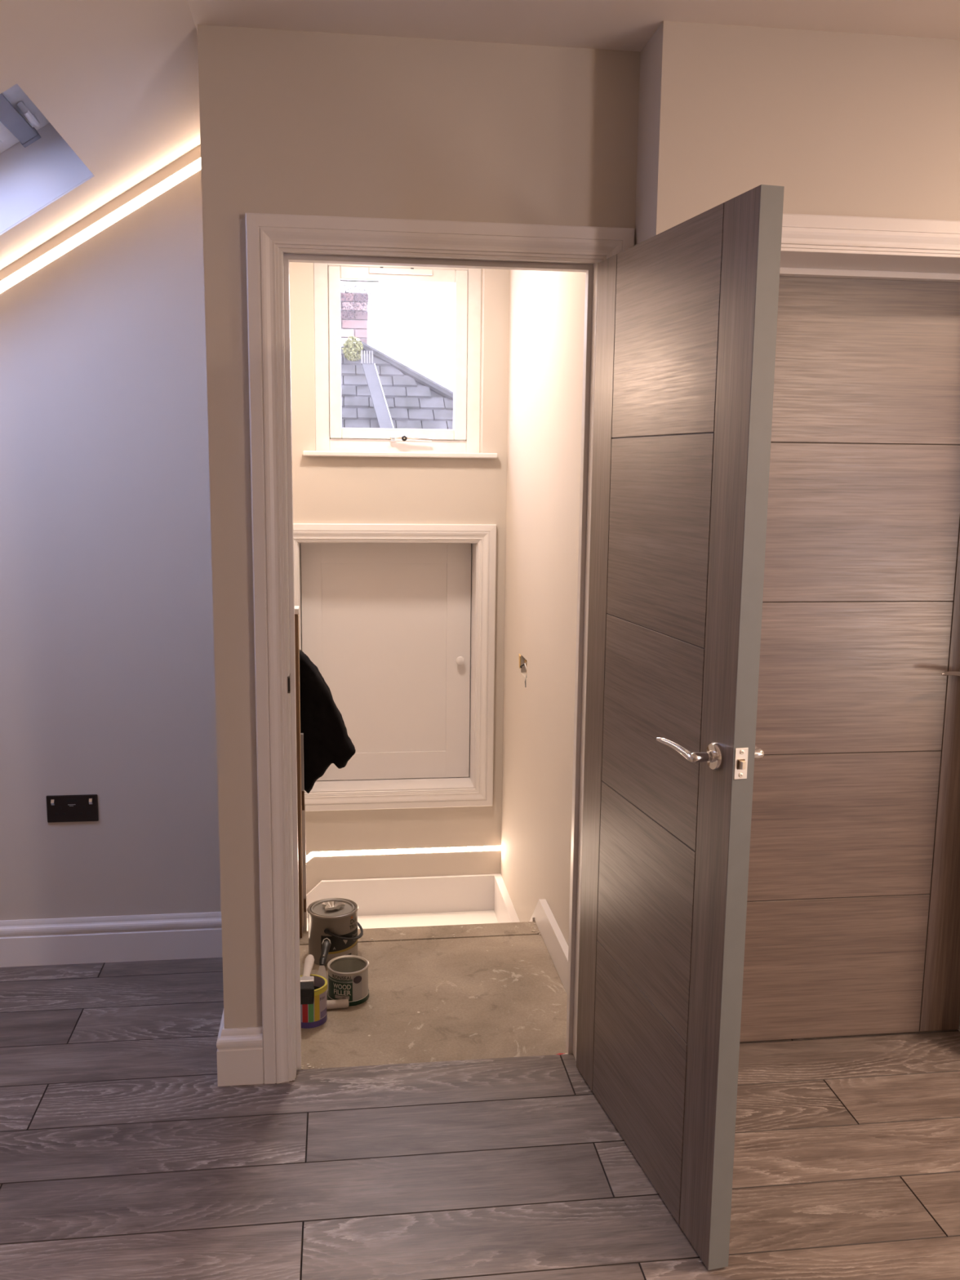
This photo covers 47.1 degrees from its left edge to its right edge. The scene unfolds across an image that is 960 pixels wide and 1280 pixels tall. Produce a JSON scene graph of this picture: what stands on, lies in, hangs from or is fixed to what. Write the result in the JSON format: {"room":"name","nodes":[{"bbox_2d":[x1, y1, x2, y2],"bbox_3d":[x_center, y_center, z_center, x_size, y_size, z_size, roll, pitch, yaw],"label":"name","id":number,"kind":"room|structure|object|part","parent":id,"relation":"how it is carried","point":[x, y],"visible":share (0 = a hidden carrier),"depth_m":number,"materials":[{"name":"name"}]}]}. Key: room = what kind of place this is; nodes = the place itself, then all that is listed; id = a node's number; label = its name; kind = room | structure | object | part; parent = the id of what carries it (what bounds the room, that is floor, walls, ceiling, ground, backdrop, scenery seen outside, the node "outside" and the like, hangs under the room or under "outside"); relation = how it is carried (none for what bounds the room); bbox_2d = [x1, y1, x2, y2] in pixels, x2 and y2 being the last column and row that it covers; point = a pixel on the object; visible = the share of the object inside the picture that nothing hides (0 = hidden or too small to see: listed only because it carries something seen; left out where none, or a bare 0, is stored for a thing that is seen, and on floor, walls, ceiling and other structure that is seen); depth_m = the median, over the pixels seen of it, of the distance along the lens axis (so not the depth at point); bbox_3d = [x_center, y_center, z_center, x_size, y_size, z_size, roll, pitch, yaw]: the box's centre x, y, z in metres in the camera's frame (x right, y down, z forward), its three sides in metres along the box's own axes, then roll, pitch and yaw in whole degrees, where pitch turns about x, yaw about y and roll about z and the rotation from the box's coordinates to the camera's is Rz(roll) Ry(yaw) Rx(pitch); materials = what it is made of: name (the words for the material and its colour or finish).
{"room":"attic room","nodes":[
{"label":"attic room","id":0,"kind":"room"},
{"bbox_2d":[0,0,200,270],"bbox_3d":[-1.434,-0.403,0.746,2.061,1.331,7.360,-1,9,-7],"label":"ceiling","id":1,"kind":"structure","parent":0,"point":[117,81],"depth_m":2.41,"materials":[{"name":"white paint"}]},
{"bbox_2d":[0,84,93,233],"bbox_3d":[-1.560,-0.871,2.446,1.262,0.920,0.742,-1,9,-7],"label":"window","id":2,"kind":"structure","parent":1,"relation":"attached to","point":[37,166],"depth_m":2.80,"materials":[{"name":"white glass"}]},
{"bbox_3d":[-1.593,-0.922,2.433,1.005,0.673,0.544,-1,9,-7],"label":"sash","id":3,"kind":"part","parent":2,"relation":"part of","materials":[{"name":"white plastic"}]},
{"bbox_3d":[-1.599,-0.931,2.431,1.136,0.757,0.702,-1,9,-7],"label":"frame","id":4,"kind":"part","parent":2,"relation":"part of","materials":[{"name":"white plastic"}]},
{"bbox_2d":[0,144,221,920],"bbox_3d":[-1.742,-0.074,3.212,2.065,2.755,0.095,-1,9,-7],"label":"wall","id":5,"kind":"structure","parent":0,"point":[108,686],"depth_m":3.23,"materials":[{"name":"white paint"}]},
{"bbox_2d":[46,794,98,822],"bbox_3d":[-1.230,0.509,3.317,0.149,0.084,0.013,-1,9,-7],"label":"wall socket","id":6,"kind":"object","parent":5,"relation":"attached to","point":[60,808],"visible":1,"depth_m":3.32,"materials":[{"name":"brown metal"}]},
{"bbox_2d":[50,799,54,805],"bbox_3d":[-1.283,0.488,3.304,0.009,0.018,0.007,-1,9,-7],"label":"rocker switch","id":7,"kind":"object","parent":6,"relation":"attached to","point":[52,801],"depth_m":3.30,"materials":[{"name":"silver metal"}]},
{"bbox_2d":[0,157,200,293],"bbox_3d":[-1.631,-0.798,3.062,1.873,1.200,0.001,-1,9,-7],"label":"led strip","id":8,"kind":"object","parent":5,"relation":"attached to","point":[194,166],"visible":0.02,"depth_m":3.08,"materials":[{"name":"white plastic"}]},
{"bbox_2d":[0,911,222,967],"bbox_3d":[-1.689,0.928,3.321,1.940,0.143,0.018,-1,9,-7],"label":"baseboard","id":9,"kind":"structure","parent":5,"relation":"attached to","point":[187,935],"depth_m":3.38,"materials":[{"name":"white wood"}]},
{"bbox_2d":[288,262,509,893],"bbox_3d":[-1.367,0.873,4.611,3.150,5.055,0.208,-1,9,-7],"label":"wall","id":10,"kind":"structure","parent":0,"point":[326,489],"depth_m":4.43,"materials":[{"name":"white paint"}]},
{"bbox_2d":[300,542,471,780],"bbox_3d":[-0.393,0.095,4.657,0.709,1.021,0.058,-1,9,-7],"label":"door","id":11,"kind":"structure","parent":10,"relation":"in","point":[386,627],"depth_m":4.66,"materials":[{"name":"white wood"}]},
{"bbox_3d":[-0.399,-0.366,4.598,0.524,0.092,0.028,-1,9,-7],"label":"rail","id":12,"kind":"part","parent":11,"relation":"part of","materials":[{"name":"white wood"}]},
{"bbox_3d":[-0.410,0.538,4.742,0.524,0.118,0.028,-1,9,-7],"label":"rail","id":13,"kind":"part","parent":11,"relation":"part of","materials":[{"name":"white wood"}]},
{"bbox_3d":[-0.404,0.080,4.669,0.530,0.818,0.016,-1,9,-7],"label":"panel","id":14,"kind":"part","parent":11,"relation":"part of","materials":[{"name":"white wood"}]},
{"bbox_3d":[-0.084,0.088,4.682,0.037,0.037,0.030,-1,9,-7],"label":"knob","id":15,"kind":"part","parent":11,"relation":"part of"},
{"bbox_2d":[293,523,496,811],"bbox_3d":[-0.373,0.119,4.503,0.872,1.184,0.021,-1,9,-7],"label":"trim","id":16,"kind":"structure","parent":10,"relation":"attached to","point":[485,535],"depth_m":4.54,"materials":[{"name":"white wood"}]},
{"bbox_3d":[-0.769,0.123,4.452,0.074,1.184,0.021,-1,9,-7],"label":"leg","id":17,"kind":"part","parent":16,"relation":"part of","materials":[{"name":"white wood"}]},
{"bbox_3d":[0.023,0.116,4.554,0.074,1.184,0.021,-1,9,-7],"label":"leg","id":18,"kind":"part","parent":16,"relation":"part of","materials":[{"name":"white wood"}]},
{"bbox_2d":[313,262,481,453],"bbox_3d":[-0.328,-1.136,4.418,0.663,0.753,0.132,-1,9,-7],"label":"window","id":19,"kind":"structure","parent":10,"relation":"in","point":[464,437],"depth_m":4.40,"materials":[{"name":"white plastic"}]},
{"bbox_3d":[-0.632,-1.136,4.394,0.055,0.753,0.060,-1,9,-7],"label":"frame","id":20,"kind":"part","parent":19,"relation":"part of","materials":[{"name":"white plastic"}]},
{"bbox_3d":[-0.326,-1.448,4.372,0.454,0.050,0.063,-1,9,-7],"label":"sash rail","id":21,"kind":"part","parent":19,"relation":"part of","materials":[{"name":"white plastic"}]},
{"bbox_3d":[-0.326,-1.493,4.377,0.553,0.035,0.060,-1,9,-7],"label":"frame","id":22,"kind":"part","parent":19,"relation":"part of","materials":[{"name":"white plastic"}]},
{"bbox_3d":[-0.334,-0.792,4.488,0.553,0.050,0.060,-1,9,-7],"label":"frame","id":23,"kind":"part","parent":19,"relation":"part of","materials":[{"name":"white plastic"}]},
{"bbox_3d":[-0.333,-0.837,4.470,0.454,0.042,0.063,-1,9,-7],"label":"sash rail","id":24,"kind":"part","parent":19,"relation":"part of","materials":[{"name":"white plastic"}]},
{"bbox_2d":[368,266,432,275],"bbox_3d":[-0.312,-1.452,4.333,0.251,0.022,0.017,-1,9,-7],"label":"vent","id":25,"kind":"object","parent":19,"relation":"attached to","point":[372,270],"depth_m":4.33,"materials":[{"name":"white plastic"}]},
{"bbox_3d":[-0.029,-1.142,4.472,0.055,0.753,0.060,-1,9,-7],"label":"frame","id":26,"kind":"part","parent":19,"relation":"part of","materials":[{"name":"white plastic"}]},
{"bbox_2d":[302,450,497,458],"bbox_3d":[-0.318,-0.743,4.409,0.769,0.020,0.125,-1,9,-7],"label":"window sill","id":27,"kind":"structure","parent":10,"relation":"attached to","point":[306,453],"depth_m":4.35,"materials":[{"name":"white wood"}]},
{"bbox_2d":[306,845,501,862],"bbox_3d":[-0.786,1.275,4.645,1.757,0.788,0.001,-1,9,-7],"label":"led strip","id":28,"kind":"object","parent":10,"relation":"attached to","point":[311,855],"visible":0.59,"depth_m":4.64,"materials":[{"name":"white plastic"}]},
{"bbox_2d":[197,24,640,1028],"bbox_3d":[-0.142,-0.121,2.665,0.978,2.455,0.100,-1,9,-7],"label":"wall","id":29,"kind":"structure","parent":0,"point":[292,122],"depth_m":2.47,"materials":[{"name":"white paint"}]},
{"bbox_2d":[216,1009,263,1086],"bbox_3d":[-0.641,0.978,3.081,0.112,0.143,0.734,-1,9,-7],"label":"baseboard","id":30,"kind":"structure","parent":29,"relation":"attached to","point":[239,1052],"depth_m":2.72,"materials":[{"name":"white wood"}]},
{"bbox_2d":[281,252,597,1077],"bbox_3d":[-0.102,0.095,2.700,0.783,2.042,0.111,-1,9,-7],"label":"trim","id":31,"kind":"structure","parent":29,"relation":"attached to","point":[590,269],"depth_m":2.67,"materials":[{"name":"wood"}]},
{"bbox_3d":[-0.455,0.103,2.621,0.006,0.040,0.045,-1,9,-7],"label":"strike plate","id":32,"kind":"part","parent":31,"relation":"part of","materials":[{"name":"metal"}]},
{"bbox_2d":[244,212,635,1084],"bbox_3d":[-0.092,0.078,2.642,0.879,2.070,0.021,-1,9,-7],"label":"trim","id":33,"kind":"structure","parent":29,"relation":"attached to","point":[268,236],"depth_m":2.52,"materials":[{"name":"white wood"}]},
{"bbox_3d":[-0.490,0.082,2.591,0.077,2.070,0.021,-1,9,-7],"label":"leg","id":34,"kind":"part","parent":33,"relation":"part of","materials":[{"name":"white wood"}]},
{"bbox_3d":[0.305,0.075,2.693,0.077,2.070,0.021,-1,9,-7],"label":"leg","id":35,"kind":"part","parent":33,"relation":"part of","materials":[{"name":"wood"}]},
{"bbox_2d":[576,184,784,1270],"bbox_3d":[0.375,0.174,2.317,0.183,1.981,0.770,-2,9,-15],"label":"door","id":36,"kind":"structure","parent":29,"relation":"in","point":[686,318],"depth_m":2.17,"materials":[{"name":"grey wood"}]},
{"bbox_3d":[0.364,0.956,2.449,0.043,0.395,0.497,-2,9,-15],"label":"panel","id":37,"kind":"part","parent":36,"relation":"part of","materials":[{"name":"grey wood"}]},
{"bbox_3d":[0.368,0.564,2.387,0.043,0.394,0.497,-2,9,-15],"label":"panel","id":38,"kind":"part","parent":36,"relation":"part of","materials":[{"name":"grey wood"}]},
{"bbox_3d":[0.372,0.173,2.325,0.043,0.394,0.497,-2,9,-15],"label":"panel","id":39,"kind":"part","parent":36,"relation":"part of","materials":[{"name":"grey wood"}]},
{"bbox_3d":[0.377,-0.218,2.263,0.043,0.394,0.497,-2,9,-15],"label":"panel","id":40,"kind":"part","parent":36,"relation":"part of","materials":[{"name":"grey wood"}]},
{"bbox_3d":[0.381,-0.610,2.201,0.043,0.395,0.497,-2,9,-15],"label":"panel","id":41,"kind":"part","parent":36,"relation":"part of","materials":[{"name":"grey wood"}]},
{"bbox_3d":[0.367,0.204,2.055,0.014,0.025,0.117,-4,10,-25],"label":"lever","id":42,"kind":"part","parent":36,"relation":"part of","materials":[{"name":"silver metal"}]},
{"bbox_3d":[0.465,0.220,1.958,0.025,0.057,0.001,-2,9,-15],"label":"latch plate","id":43,"kind":"part","parent":36,"relation":"part of","materials":[{"name":"silver metal"}]},
{"bbox_2d":[0,921,959,1279],"bbox_3d":[1.290,1.518,1.073,7.500,0.250,6.700,-1,9,-7],"label":"floor","id":44,"kind":"structure","parent":0,"point":[124,1156],"depth_m":2.51,"materials":[{"name":"grey wood"}]},
{"bbox_2d":[294,605,303,937],"bbox_3d":[-0.613,0.435,3.551,0.072,1.090,0.074,-1,9,-7],"label":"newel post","id":45,"kind":"object","parent":44,"relation":"on","point":[296,607],"visible":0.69,"depth_m":3.53,"materials":[{"name":"wood"}]},
{"bbox_2d":[299,649,355,793],"bbox_3d":[-0.564,0.249,3.631,0.305,0.528,0.100,-1,9,-7],"label":"coat","id":46,"kind":"object","parent":45,"relation":"hanging from","point":[326,740],"visible":0.51,"depth_m":3.60,"materials":[{"name":"black fabric"}]},
{"bbox_2d":[300,974,327,1028],"bbox_3d":[-0.479,1.010,3.075,0.106,0.109,0.106,-1,9,-7],"label":"tub","id":47,"kind":"object","parent":44,"relation":"on","point":[315,1015],"visible":0.62,"depth_m":3.04,"materials":[{"name":"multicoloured plastic"}]},
{"bbox_2d":[300,954,314,1004],"bbox_3d":[-0.488,0.949,3.087,0.049,0.058,0.194,-1,9,-7],"label":"brush","id":48,"kind":"object","parent":47,"relation":"on","point":[307,982],"visible":0.8,"depth_m":3.03,"materials":[{"name":"white wood"}]},
{"bbox_3d":[-0.487,0.928,3.120,0.027,0.027,0.123,0,9,-3],"label":"handle","id":49,"kind":"part","parent":48,"relation":"part of","materials":[{"name":"white paint"}]},
{"bbox_2d":[320,1007,326,1017],"bbox_3d":[-0.434,1.037,3.061,0.003,0.018,0.033,4,10,21],"label":"print","id":50,"kind":"object","parent":47,"relation":"on","point":[323,1010],"depth_m":3.06},
{"bbox_2d":[317,937,330,992],"bbox_3d":[-0.473,0.973,3.292,0.054,0.109,0.142,-1,9,-7],"label":"knife","id":51,"kind":"object","parent":47,"relation":"in","point":[326,945],"visible":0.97,"depth_m":3.29,"materials":[{"name":"black plastic"}]},
{"bbox_3d":[-0.470,1.004,3.255,0.050,0.060,0.058,-1,9,-7],"label":"blade","id":52,"kind":"part","parent":51,"relation":"part of","materials":[{"name":"metal"}]},
{"bbox_3d":[-0.470,0.944,3.314,0.027,0.051,0.083,2,9,7],"label":"handle","id":53,"kind":"part","parent":51,"relation":"part of","materials":[{"name":"black plastic"}]},
{"bbox_2d":[306,897,363,965],"bbox_3d":[-0.457,0.921,3.474,0.175,0.161,0.173,-1,9,-7],"label":"tin","id":54,"kind":"object","parent":44,"relation":"on","point":[340,926],"visible":0.93,"depth_m":3.42,"materials":[{"name":"metal"}]},
{"bbox_3d":[-0.464,0.845,3.464,0.137,0.006,0.137,-1,9,-7],"label":"lid","id":55,"kind":"part","parent":54,"relation":"part of","materials":[{"name":"metal"}]},
{"bbox_2d":[321,901,345,910],"bbox_3d":[-0.461,0.838,3.462,0.073,0.017,0.056,-1,9,-7],"label":"foil","id":56,"kind":"object","parent":54,"relation":"on","point":[330,905],"visible":1,"depth_m":3.47,"materials":[{"name":"silver metal"}]},
{"bbox_3d":[-0.417,0.908,3.468,0.099,0.047,0.174,2,9,7],"label":"carry handle","id":57,"kind":"part","parent":54,"relation":"part of","materials":[{"name":"black plastic"}]},
{"bbox_2d":[326,998,348,1009],"bbox_3d":[-0.408,1.042,3.148,0.065,0.025,0.025,-1,9,-11],"label":"roller sleeve","id":58,"kind":"object","parent":44,"relation":"on","point":[338,1003],"visible":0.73,"depth_m":3.14,"materials":[{"name":"white fabric"}]},
{"bbox_2d":[326,955,368,1006],"bbox_3d":[-0.385,0.993,3.212,0.122,0.101,0.122,-1,9,-7],"label":"tin","id":59,"kind":"object","parent":44,"relation":"on","point":[348,975],"visible":0.98,"depth_m":3.17,"materials":[{"name":"silver metal"}]},
{"bbox_3d":[-0.396,1.027,3.162,0.043,0.010,0.005,2,9,11],"label":"label panel","id":60,"kind":"part","parent":59,"relation":"part of","materials":[{"name":"paper"}]},
{"bbox_2d":[306,873,535,931],"bbox_3d":[-0.904,1.718,4.178,2.121,1.669,1.022,-1,9,-7],"label":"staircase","id":61,"kind":"structure","parent":44,"relation":"attached to","point":[476,899],"depth_m":4.65,"materials":[{"name":"white paint"}]},
{"bbox_2d":[300,733,306,931],"bbox_3d":[-0.614,0.853,3.657,0.074,1.110,0.032,-1,9,-7],"label":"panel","id":62,"kind":"object","parent":61,"relation":"on","point":[303,804],"visible":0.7,"depth_m":3.62,"materials":[{"name":"wood"}]},
{"bbox_3d":[-0.611,0.423,3.590,0.072,0.240,0.020,-1,9,-7],"label":"panel","id":63,"kind":"part","parent":62,"relation":"part of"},
{"bbox_2d":[500,269,585,945],"bbox_3d":[0.262,1.013,3.845,0.119,5.055,1.752,-1,9,-7],"label":"wall","id":64,"kind":"structure","parent":0,"point":[546,324],"depth_m":3.71,"materials":[{"name":"white paint"}]},
{"bbox_2d":[518,653,527,687],"bbox_3d":[0.182,0.114,4.097,0.056,0.103,0.152,-1,9,-7],"label":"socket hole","id":65,"kind":"object","parent":64,"relation":"attached to","point":[525,664],"visible":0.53,"depth_m":4.12,"materials":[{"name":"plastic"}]},
{"bbox_2d":[529,898,568,994],"bbox_3d":[0.243,1.022,3.436,0.022,0.224,0.952,-1,9,-7],"label":"baseboard","id":66,"kind":"structure","parent":64,"relation":"attached to","point":[554,940],"depth_m":3.46,"materials":[{"name":"white wood"}]},
{"bbox_2d":[186,0,959,51],"bbox_3d":[2.306,-1.141,1.117,5.465,0.100,7.360,-1,9,-7],"label":"ceiling","id":67,"kind":"structure","parent":0,"point":[605,24],"depth_m":2.30,"materials":[{"name":"white paint"}]},
{"bbox_2d":[634,20,959,245],"bbox_3d":[2.567,-0.132,2.927,4.462,2.455,0.278,-1,9,-7],"label":"wall","id":68,"kind":"structure","parent":0,"point":[850,124],"depth_m":2.38,"materials":[{"name":"white paint"}]},
{"bbox_2d":[739,275,959,1041],"bbox_3d":[0.956,0.101,2.816,0.762,1.981,0.114,-1,9,-7],"label":"door","id":69,"kind":"structure","parent":68,"relation":"in","point":[853,913],"depth_m":2.83,"materials":[{"name":"grey wood"}]},
{"bbox_3d":[0.943,0.878,2.975,0.526,0.395,0.044,-1,9,-7],"label":"panel","id":70,"kind":"part","parent":69,"relation":"part of","materials":[{"name":"grey wood"}]},
{"bbox_3d":[0.947,0.486,2.913,0.526,0.394,0.044,-1,9,-7],"label":"panel","id":71,"kind":"part","parent":69,"relation":"part of","materials":[{"name":"grey wood"}]},
{"bbox_3d":[0.952,0.095,2.850,0.526,0.394,0.044,-1,9,-7],"label":"panel","id":72,"kind":"part","parent":69,"relation":"part of","materials":[{"name":"grey wood"}]},
{"bbox_3d":[0.956,-0.296,2.788,0.526,0.394,0.044,-1,9,-7],"label":"panel","id":73,"kind":"part","parent":69,"relation":"part of","materials":[{"name":"grey wood"}]},
{"bbox_3d":[0.961,-0.688,2.726,0.526,0.395,0.044,-1,9,-7],"label":"panel","id":74,"kind":"part","parent":69,"relation":"part of","materials":[{"name":"grey wood"}]},
{"bbox_3d":[1.222,0.090,2.808,0.117,0.025,0.014,-2,9,-17],"label":"lever","id":75,"kind":"part","parent":69,"relation":"part of","materials":[{"name":"silver metal"}]},
{"bbox_2d":[779,251,959,1031],"bbox_3d":[0.964,0.093,2.753,0.830,2.030,0.278,-1,9,-7],"label":"trim","id":76,"kind":"structure","parent":68,"relation":"attached to","point":[792,264],"depth_m":2.59,"materials":[{"name":"white wood"}]},
{"bbox_2d":[781,213,959,258],"bbox_3d":[0.984,0.094,2.603,0.929,2.076,0.021,-1,9,-7],"label":"trim","id":77,"kind":"structure","parent":68,"relation":"attached to","point":[801,233],"depth_m":2.42,"materials":[{"name":"white wood"}]},
{"label":"outside","id":78,"kind":"structure","parent":0,"visible":0},
{"bbox_2d":[341,337,453,429],"bbox_3d":[-1.331,0.390,8.783,3.500,5.501,1.575,-1,9,-7],"label":"neighbouring house","id":79,"kind":"structure","parent":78,"point":[414,400],"depth_m":8.18,"materials":[{"name":"tile"}]},
{"bbox_2d":[342,335,363,360],"bbox_3d":[-0.987,-2.242,8.498,0.172,0.217,0.140,-1,9,-7],"label":"clump","id":80,"kind":"object","parent":79,"relation":"on","point":[352,349],"visible":1,"depth_m":8.47,"materials":[{"name":"plant"}]},
{"bbox_2d":[360,350,394,428],"bbox_3d":[-0.728,-1.769,7.903,0.128,0.615,0.411,-6,11,-37],"label":"vent pipe","id":81,"kind":"object","parent":79,"relation":"on","point":[379,401],"visible":0.9,"depth_m":7.89,"materials":[{"name":"grey metal"}]},
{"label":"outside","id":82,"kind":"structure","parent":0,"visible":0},
{"bbox_2d":[340,292,368,343],"bbox_3d":[-1.726,-0.137,10.421,1.347,6.020,0.700,-1,9,-7],"label":"brick chimney","id":83,"kind":"object","parent":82,"point":[357,326],"visible":0.12,"depth_m":9.72,"materials":[{"name":"brick"}]}
]}

